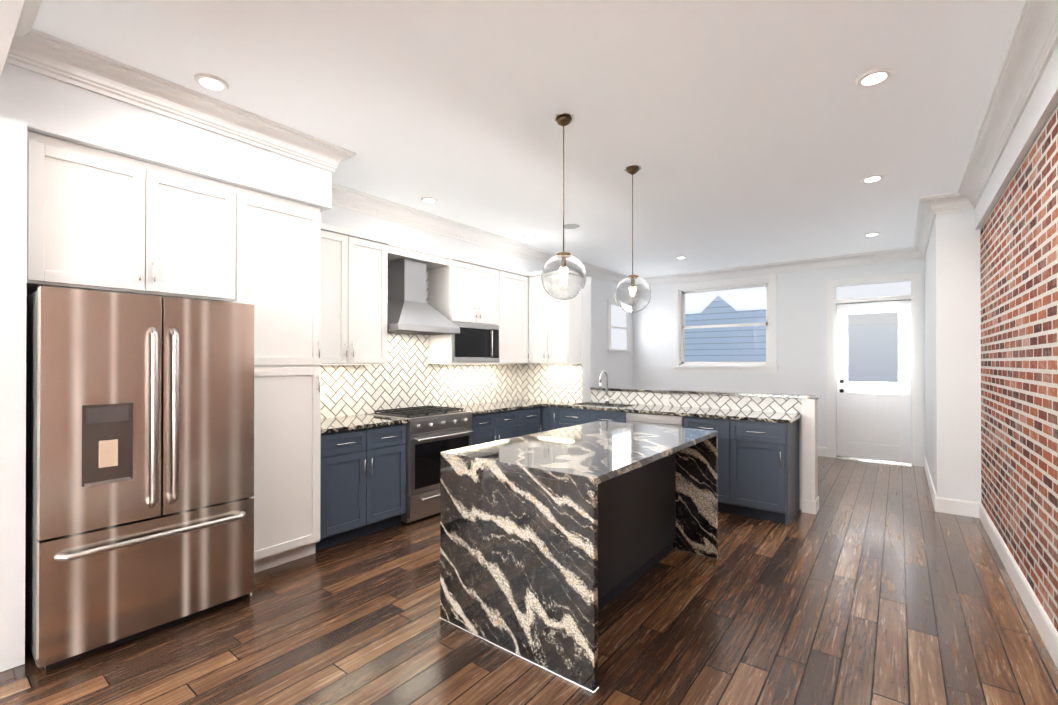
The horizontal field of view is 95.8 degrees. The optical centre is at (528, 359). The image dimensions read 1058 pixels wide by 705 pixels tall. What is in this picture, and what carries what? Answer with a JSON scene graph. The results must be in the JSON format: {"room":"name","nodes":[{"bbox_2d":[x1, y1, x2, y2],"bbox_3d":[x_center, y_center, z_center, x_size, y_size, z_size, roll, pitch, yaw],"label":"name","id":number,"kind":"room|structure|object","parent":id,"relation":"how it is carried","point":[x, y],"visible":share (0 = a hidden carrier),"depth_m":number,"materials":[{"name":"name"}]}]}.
{"room":"kitchen","nodes":[
{"label":"kitchen","id":0,"kind":"room"},
{"bbox_2d":[0,0,24,76],"bbox_3d":[-1.263,-1.348,1.178,4.630,0.430,0.120,0,0,38],"label":"header beam","id":1,"kind":"structure","parent":0,"point":[10,11],"depth_m":1.61,"materials":[{"name":"white paint"}]},
{"bbox_2d":[0,116,26,671],"bbox_3d":[-2.724,0.158,2.453,0.750,2.570,0.120,0,0,38],"label":"wall","id":2,"kind":"structure","parent":0,"point":[13,221],"depth_m":2.24,"materials":[{"name":"white paint"}]},
{"bbox_2d":[0,63,331,212],"bbox_3d":[-2.265,-1.342,3.103,0.690,0.425,1.700,0,0,38],"label":"soffit","id":3,"kind":"structure","parent":0,"point":[37,103],"depth_m":2.70,"materials":[{"name":"white paint"}]},
{"bbox_2d":[27,205,632,418],"bbox_3d":[-1.680,-0.048,4.541,0.150,3.000,12.120,0,0,38],"label":"wall","id":4,"kind":"structure","parent":0,"point":[617,366],"depth_m":6.27,"materials":[{"name":"white paint"}]},
{"bbox_2d":[27,131,238,302],"bbox_3d":[-2.432,-0.750,2.907,0.657,0.750,0.940,0,0,38],"label":"upper cabinet","id":5,"kind":"object","parent":4,"relation":"attached to","point":[98,220],"depth_m":2.64,"materials":[{"name":"white wood"}]},
{"bbox_2d":[321,386,324,398],"bbox_3d":[-1.833,0.292,4.203,0.004,0.115,0.070,0,0,38],"label":"electrical outlet plate","id":6,"kind":"object","parent":4,"relation":"attached to","point":[322,387],"depth_m":4.22,"materials":[{"name":"white plastic"}]},
{"bbox_2d":[323,223,390,366],"bbox_3d":[-1.667,-0.528,4.140,0.357,1.135,0.797,0,0,38],"label":"upper cabinet","id":7,"kind":"object","parent":4,"relation":"attached to","point":[355,264],"depth_m":4.10,"materials":[{"name":"white wood"}]},
{"bbox_2d":[387,258,459,334],"bbox_3d":[-1.129,-0.620,4.718,0.492,0.712,0.762,0,0,38],"label":"range hood","id":8,"kind":"object","parent":4,"relation":"attached to","point":[410,310],"visible":0.9,"depth_m":4.65,"materials":[{"name":"silver metal"}]},
{"bbox_2d":[452,381,456,390],"bbox_3d":[-0.854,0.298,5.468,0.004,0.115,0.070,0,0,38],"label":"electrical outlet plate","id":9,"kind":"object","parent":4,"relation":"attached to","point":[454,383],"depth_m":5.47,"materials":[{"name":"white plastic"}]},
{"bbox_2d":[427,315,494,362],"bbox_3d":[-0.746,-0.218,5.282,0.415,0.484,0.588,0,0,38],"label":"upper cabinet","id":10,"kind":"object","parent":4,"relation":"attached to","point":[475,343],"depth_m":5.15,"materials":[{"name":"white wood"}]},
{"bbox_2d":[452,322,498,361],"bbox_3d":[-0.683,-0.183,5.341,0.388,0.415,0.712,0,0,38],"label":"microwave","id":11,"kind":"object","parent":10,"relation":"in","point":[476,341],"depth_m":5.22,"materials":[{"name":"silver metal"}]},
{"bbox_2d":[427,255,498,320],"bbox_3d":[-0.708,-0.742,5.361,0.382,0.695,0.757,0,0,38],"label":"upper cabinet","id":12,"kind":"object","parent":4,"relation":"attached to","point":[458,285],"depth_m":5.14,"materials":[{"name":"white wood"}]},
{"bbox_2d":[332,184,626,283],"bbox_3d":[0.007,-1.464,6.504,0.125,0.152,6.660,0,0,38],"label":"crown molding","id":13,"kind":"structure","parent":4,"relation":"attached to","point":[342,196],"depth_m":5.26,"materials":[{"name":"white paint"}]},
{"bbox_2d":[493,379,496,387],"bbox_3d":[-0.426,0.300,6.022,0.004,0.115,0.070,0,0,38],"label":"electrical outlet plate","id":14,"kind":"object","parent":4,"relation":"attached to","point":[494,380],"depth_m":6.02,"materials":[{"name":"white plastic"}]},
{"bbox_2d":[495,319,498,362],"bbox_3d":[-0.520,-0.217,5.575,0.415,0.484,0.185,0,0,38],"label":"upper cabinet","id":15,"kind":"object","parent":4,"relation":"attached to","point":[496,320],"depth_m":5.50,"materials":[{"name":"white wood"}]},
{"bbox_2d":[499,266,530,362],"bbox_3d":[-0.305,-0.520,5.849,0.422,1.135,0.632,0,0,38],"label":"upper cabinet","id":16,"kind":"object","parent":4,"relation":"attached to","point":[514,285],"depth_m":5.80,"materials":[{"name":"white wood"}]},
{"bbox_2d":[607,299,630,351],"bbox_3d":[1.639,-0.608,8.677,0.044,0.905,0.840,0,0,38],"label":"window","id":17,"kind":"structure","parent":4,"relation":"in","point":[618,328],"depth_m":8.66,"materials":[{"name":"white paint"}]},
{"bbox_2d":[0,456,1057,704],"bbox_3d":[0.211,1.505,3.072,5.030,0.120,12.220,0,0,38],"label":"floor","id":18,"kind":"structure","parent":0,"point":[876,584],"depth_m":2.51,"materials":[{"name":"brown wood"}]},
{"bbox_2d":[25,286,254,670],"bbox_3d":[-2.262,0.551,2.767,0.974,1.785,0.905,0,0,38],"label":"refrigerator","id":19,"kind":"object","parent":18,"relation":"on","point":[139,465],"visible":0.98,"depth_m":2.41,"materials":[{"name":"grey metal"}]},
{"bbox_2d":[239,187,322,572],"bbox_3d":[-1.968,0.162,3.502,0.657,2.570,0.575,0,0,38],"label":"tall cabinet","id":20,"kind":"object","parent":18,"relation":"on","point":[313,289],"depth_m":3.33,"materials":[{"name":"white wood"}]},
{"bbox_2d":[323,423,405,548],"bbox_3d":[-1.561,1.000,4.050,0.627,0.900,0.797,0,0,38],"label":"base cabinet","id":21,"kind":"object","parent":18,"relation":"on","point":[364,472],"depth_m":3.84,"materials":[{"name":"blue wood"}]},
{"bbox_2d":[323,415,407,434],"bbox_3d":[-1.551,0.534,4.045,0.652,0.030,0.797,0,0,38],"label":"countertop","id":22,"kind":"structure","parent":21,"relation":"on","point":[341,422],"depth_m":4.00,"materials":[{"name":"black stone"}]},
{"bbox_2d":[367,405,472,523],"bbox_3d":[-1.029,0.969,4.634,0.701,0.967,0.766,0,0,38],"label":"range","id":23,"kind":"object","parent":18,"relation":"on","point":[432,432],"visible":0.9,"depth_m":4.33,"materials":[{"name":"silver metal"}]},
{"bbox_2d":[470,411,522,445],"bbox_3d":[-0.592,1.005,5.303,0.627,0.900,0.817,0,0,38],"label":"base cabinet","id":24,"kind":"object","parent":18,"relation":"on","point":[500,425],"depth_m":5.11,"materials":[{"name":"blue wood"}]},
{"bbox_2d":[437,399,542,414],"bbox_3d":[-0.465,0.541,5.449,0.652,0.030,1.202,0,0,38],"label":"countertop","id":25,"kind":"structure","parent":24,"relation":"on","point":[476,408],"depth_m":5.36,"materials":[{"name":"black stone"}]},
{"bbox_2d":[523,407,542,435],"bbox_3d":[-0.248,1.007,5.749,0.627,0.900,0.550,0,0,38],"label":"base cabinet","id":26,"kind":"object","parent":18,"relation":"on","point":[532,416],"depth_m":5.63,"materials":[{"name":"blue wood"}]},
{"bbox_2d":[543,407,562,431],"bbox_3d":[0.401,1.007,5.827,0.343,0.900,0.408,0,0,38],"label":"base cabinet","id":27,"kind":"object","parent":18,"relation":"on","point":[552,416],"depth_m":5.68,"materials":[{"name":"blue wood"}]},
{"bbox_2d":[439,421,718,694],"bbox_3d":[0.440,0.980,3.068,0.988,0.930,1.802,0,0,38],"label":"kitchen island","id":28,"kind":"object","parent":18,"relation":"on","point":[554,542],"visible":1,"depth_m":2.49,"materials":[{"name":"stone"}]},
{"bbox_2d":[563,403,618,427],"bbox_3d":[0.894,1.006,5.575,0.812,0.900,0.612,0,0,38],"label":"base cabinet","id":29,"kind":"object","parent":18,"relation":"on","point":[572,416],"depth_m":5.42,"materials":[{"name":"blue wood"}]},
{"bbox_2d":[619,411,690,427],"bbox_3d":[1.458,1.007,5.138,0.754,0.895,0.614,0,0,38],"label":"base cabinet","id":30,"kind":"object","parent":18,"relation":"on","point":[682,421],"depth_m":4.87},
{"bbox_2d":[626,412,682,427],"bbox_3d":[1.430,1.007,5.100,0.610,0.895,0.604,0,0,38],"label":"dishwasher","id":31,"kind":"object","parent":30,"relation":"in","point":[647,418],"depth_m":4.87,"materials":[{"name":"silver metal"}]},
{"bbox_2d":[691,419,718,510],"bbox_3d":[1.901,1.003,4.796,0.502,0.900,0.612,0,0,38],"label":"base cabinet","id":32,"kind":"object","parent":18,"relation":"on","point":[705,424],"depth_m":4.56,"materials":[{"name":"blue wood"}]},
{"bbox_2d":[719,419,798,526],"bbox_3d":[2.218,1.002,4.550,0.540,0.900,0.614,0,0,38],"label":"base cabinet","id":33,"kind":"object","parent":18,"relation":"on","point":[759,462],"depth_m":4.33,"materials":[{"name":"blue wood"}]},
{"bbox_2d":[507,399,801,422],"bbox_3d":[1.142,0.540,5.370,3.292,0.030,0.637,0,0,38],"label":"countertop","id":34,"kind":"structure","parent":33,"relation":"on","point":[639,408],"depth_m":4.92,"materials":[{"name":"black stone"}]},
{"bbox_2d":[599,371,612,402],"bbox_3d":[0.925,0.329,5.748,0.102,0.396,0.209,0,0,38],"label":"faucet","id":35,"kind":"object","parent":34,"relation":"on","point":[600,385],"depth_m":5.81,"materials":[{"name":"silver metal"}]},
{"bbox_2d":[33,0,1024,277],"bbox_3d":[0.211,-1.615,3.086,5.030,0.120,12.220,0,0,38],"label":"ceiling","id":36,"kind":"structure","parent":0,"point":[747,132],"depth_m":2.88,"materials":[{"name":"white paint"}]},
{"bbox_2d":[5,0,48,68],"bbox_3d":[-0.990,-1.487,1.122,3.750,0.152,0.125,0,0,38],"label":"crown molding","id":37,"kind":"structure","parent":36,"relation":"attached to","point":[27,45],"depth_m":2.26,"materials":[{"name":"white paint"}]},
{"bbox_2d":[25,35,355,172],"bbox_3d":[-1.864,-1.479,2.955,0.125,0.152,1.695,0,0,38],"label":"crown molding","id":38,"kind":"structure","parent":36,"relation":"attached to","point":[64,61],"depth_m":2.75,"materials":[{"name":"white paint"}]},
{"bbox_2d":[193,73,228,91],"bbox_3d":[-1.779,-1.549,2.678,0.170,0.013,0.170,0,0,38],"label":"recessed light","id":39,"kind":"object","parent":36,"relation":"in","point":[211,82],"visible":0.96,"depth_m":2.66,"materials":[{"name":"white paint"}]},
{"bbox_2d":[420,196,437,202],"bbox_3d":[-0.965,-1.541,4.614,0.170,0.013,0.170,0,0,38],"label":"recessed light","id":40,"kind":"object","parent":36,"relation":"in","point":[427,199],"visible":0.98,"depth_m":4.58,"materials":[{"name":"white paint"}]},
{"bbox_2d":[541,113,586,299],"bbox_3d":[0.223,-0.969,3.074,0.292,1.171,0.292,0,0,38],"label":"pendant light","id":41,"kind":"object","parent":36,"relation":"hanging from","point":[563,275],"visible":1,"depth_m":2.98,"materials":[{"name":"clear glass"}]},
{"bbox_2d":[562,224,579,228],"bbox_3d":[0.487,-1.540,5.527,0.200,0.007,0.200,0,0,38],"label":"ceiling speaker","id":42,"kind":"object","parent":36,"relation":"attached to","point":[570,226],"visible":0.88,"depth_m":5.51,"materials":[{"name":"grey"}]},
{"bbox_2d":[615,165,650,312],"bbox_3d":[0.841,-0.966,3.873,0.292,1.171,0.292,0,0,38],"label":"pendant light","id":43,"kind":"object","parent":36,"relation":"hanging from","point":[632,293],"visible":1,"depth_m":3.78,"materials":[{"name":"clear glass"}]},
{"bbox_2d":[675,256,686,258],"bbox_3d":[2.281,-1.530,7.161,0.170,0.013,0.170,0,0,38],"label":"recessed light","id":44,"kind":"object","parent":36,"relation":"in","point":[681,257],"visible":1,"depth_m":7.13,"materials":[{"name":"white paint"}]},
{"bbox_2d":[864,232,879,236],"bbox_3d":[4.208,-1.535,5.861,0.170,0.013,0.170,0,0,38],"label":"recessed light","id":45,"kind":"object","parent":36,"relation":"in","point":[872,234],"visible":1,"depth_m":5.83,"materials":[{"name":"white paint"}]},
{"bbox_2d":[860,174,884,182],"bbox_3d":[2.932,-1.543,4.079,0.170,0.013,0.170,0,0,38],"label":"recessed light","id":46,"kind":"object","parent":36,"relation":"in","point":[872,178],"visible":0.96,"depth_m":4.06,"materials":[{"name":"white paint"}]},
{"bbox_2d":[856,67,893,86],"bbox_3d":[1.899,-1.549,2.628,0.170,0.013,0.170,0,0,38],"label":"recessed light","id":47,"kind":"object","parent":36,"relation":"in","point":[874,77],"visible":1,"depth_m":2.61,"materials":[{"name":"white paint"}]},
{"bbox_2d":[533,277,590,401],"bbox_3d":[0.348,0.209,6.263,0.950,2.500,0.203,0,0,38],"label":"wall","id":48,"kind":"structure","parent":0,"point":[586,326],"depth_m":5.97,"materials":[{"name":"white paint"}]},
{"bbox_2d":[531,271,550,362],"bbox_3d":[0.204,-0.520,5.993,0.376,1.135,0.389,0,0,38],"label":"upper cabinet","id":49,"kind":"object","parent":48,"relation":"attached to","point":[540,299],"depth_m":5.89,"materials":[{"name":"white wood"}]},
{"bbox_2d":[551,291,581,362],"bbox_3d":[0.417,-0.520,5.869,0.354,1.135,0.324,0,0,38],"label":"upper cabinet","id":50,"kind":"object","parent":48,"relation":"attached to","point":[566,315],"depth_m":5.73,"materials":[{"name":"white wood"}]},
{"bbox_2d":[593,399,818,514],"bbox_3d":[1.406,0.919,5.611,3.418,1.075,0.225,0,0,38],"label":"wall","id":51,"kind":"structure","parent":0,"point":[808,465],"depth_m":4.53,"materials":[{"name":"white paint"}]},
{"bbox_2d":[663,394,668,404],"bbox_3d":[1.562,0.454,5.446,0.070,0.115,0.004,0,0,38],"label":"electrical outlet plate","id":52,"kind":"object","parent":51,"relation":"attached to","point":[665,396],"depth_m":5.44,"materials":[{"name":"white plastic"}]},
{"bbox_2d":[590,387,820,398],"bbox_3d":[1.809,0.363,5.343,2.483,0.030,0.190,0,0,38],"label":"wall cap","id":53,"kind":"object","parent":51,"relation":"on","point":[798,396],"visible":1,"depth_m":5.11,"materials":[{"name":"stone"}]},
{"bbox_2d":[633,258,924,455],"bbox_3d":[3.872,-0.034,7.814,4.930,3.000,0.150,0,0,38],"label":"wall","id":54,"kind":"structure","parent":0,"point":[802,332],"depth_m":7.54,"materials":[{"name":"white paint"}]},
{"bbox_2d":[672,274,777,373],"bbox_3d":[3.321,-0.570,8.192,1.730,1.595,0.170,0,0,38],"label":"window","id":55,"kind":"structure","parent":54,"relation":"in","point":[769,365],"depth_m":8.13,"materials":[{"name":"white paint"}]},
{"bbox_2d":[642,247,912,285],"bbox_3d":[3.725,-1.459,7.761,4.170,0.152,0.125,0,0,38],"label":"crown molding","id":56,"kind":"structure","parent":54,"relation":"attached to","point":[899,254],"depth_m":7.48,"materials":[{"name":"white paint"}]},
{"bbox_2d":[818,446,826,456],"bbox_3d":[3.245,1.397,8.188,3.175,0.140,0.016,0,0,38],"label":"baseboard","id":57,"kind":"structure","parent":54,"relation":"attached to","point":[822,451],"depth_m":7.25,"materials":[{"name":"white paint"}]},
{"bbox_2d":[837,300,910,462],"bbox_3d":[4.959,0.303,6.898,0.872,2.270,0.128,0,0,38],"label":"back door","id":58,"kind":"structure","parent":54,"relation":"in","point":[873,380],"depth_m":6.90,"materials":[{"name":"white wood"}]},
{"bbox_2d":[827,272,922,466],"bbox_3d":[4.979,0.134,6.924,1.110,2.655,0.142,0,0,38],"label":"door frame","id":59,"kind":"structure","parent":54,"relation":"attached to","point":[882,290],"depth_m":6.84,"materials":[{"name":"white paint"}]},
{"bbox_2d":[925,209,980,502],"bbox_3d":[4.839,-0.045,5.411,0.460,3.000,2.470,0,0,38],"label":"wall","id":60,"kind":"structure","parent":0,"point":[952,364],"depth_m":4.50,"materials":[{"name":"white paint"}]},
{"bbox_2d":[913,194,940,258],"bbox_3d":[4.523,-1.468,5.486,0.125,0.152,2.445,0,0,38],"label":"crown molding","id":61,"kind":"structure","parent":60,"relation":"attached to","point":[929,206],"depth_m":5.11,"materials":[{"name":"white paint"}]},
{"bbox_2d":[923,456,937,511],"bbox_3d":[4.642,1.386,5.547,0.025,0.140,2.486,0,0,38],"label":"baseboard","id":62,"kind":"structure","parent":60,"relation":"attached to","point":[934,497],"depth_m":5.17,"materials":[{"name":"white paint"}]},
{"bbox_2d":[975,44,1057,229],"bbox_3d":[1.273,-1.390,0.703,0.034,0.350,9.350,0,0,38],"label":"wall","id":63,"kind":"structure","parent":0,"point":[1042,103],"depth_m":2.73,"materials":[{"name":"white paint"}]},
{"bbox_2d":[949,0,1057,211],"bbox_3d":[1.208,-1.489,0.753,0.180,0.152,9.350,0,0,38],"label":"crown molding","id":64,"kind":"structure","parent":63,"relation":"attached to","point":[1031,46],"depth_m":2.64,"materials":[{"name":"white paint"}]},
{"bbox_2d":[980,104,1057,631],"bbox_3d":[1.347,-0.065,0.640,0.150,3.000,9.350,0,0,38],"label":"brick wall","id":65,"kind":"structure","parent":0,"point":[1019,346],"depth_m":2.85,"materials":[{"name":"red brick"}]},
{"bbox_2d":[977,502,1057,668],"bbox_3d":[1.281,1.365,0.685,0.016,0.140,9.350,0,0,38],"label":"baseboard","id":66,"kind":"structure","parent":65,"relation":"attached to","point":[1044,626],"depth_m":2.82,"materials":[{"name":"white paint"}]},
{"label":"outside","id":67,"kind":"structure","parent":0,"visible":0},
{"bbox_2d":[685,287,911,446],"bbox_3d":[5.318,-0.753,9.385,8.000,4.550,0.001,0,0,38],"label":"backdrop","id":68,"kind":"structure","parent":67,"point":[753,296],"depth_m":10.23,"materials":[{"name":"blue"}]}
]}

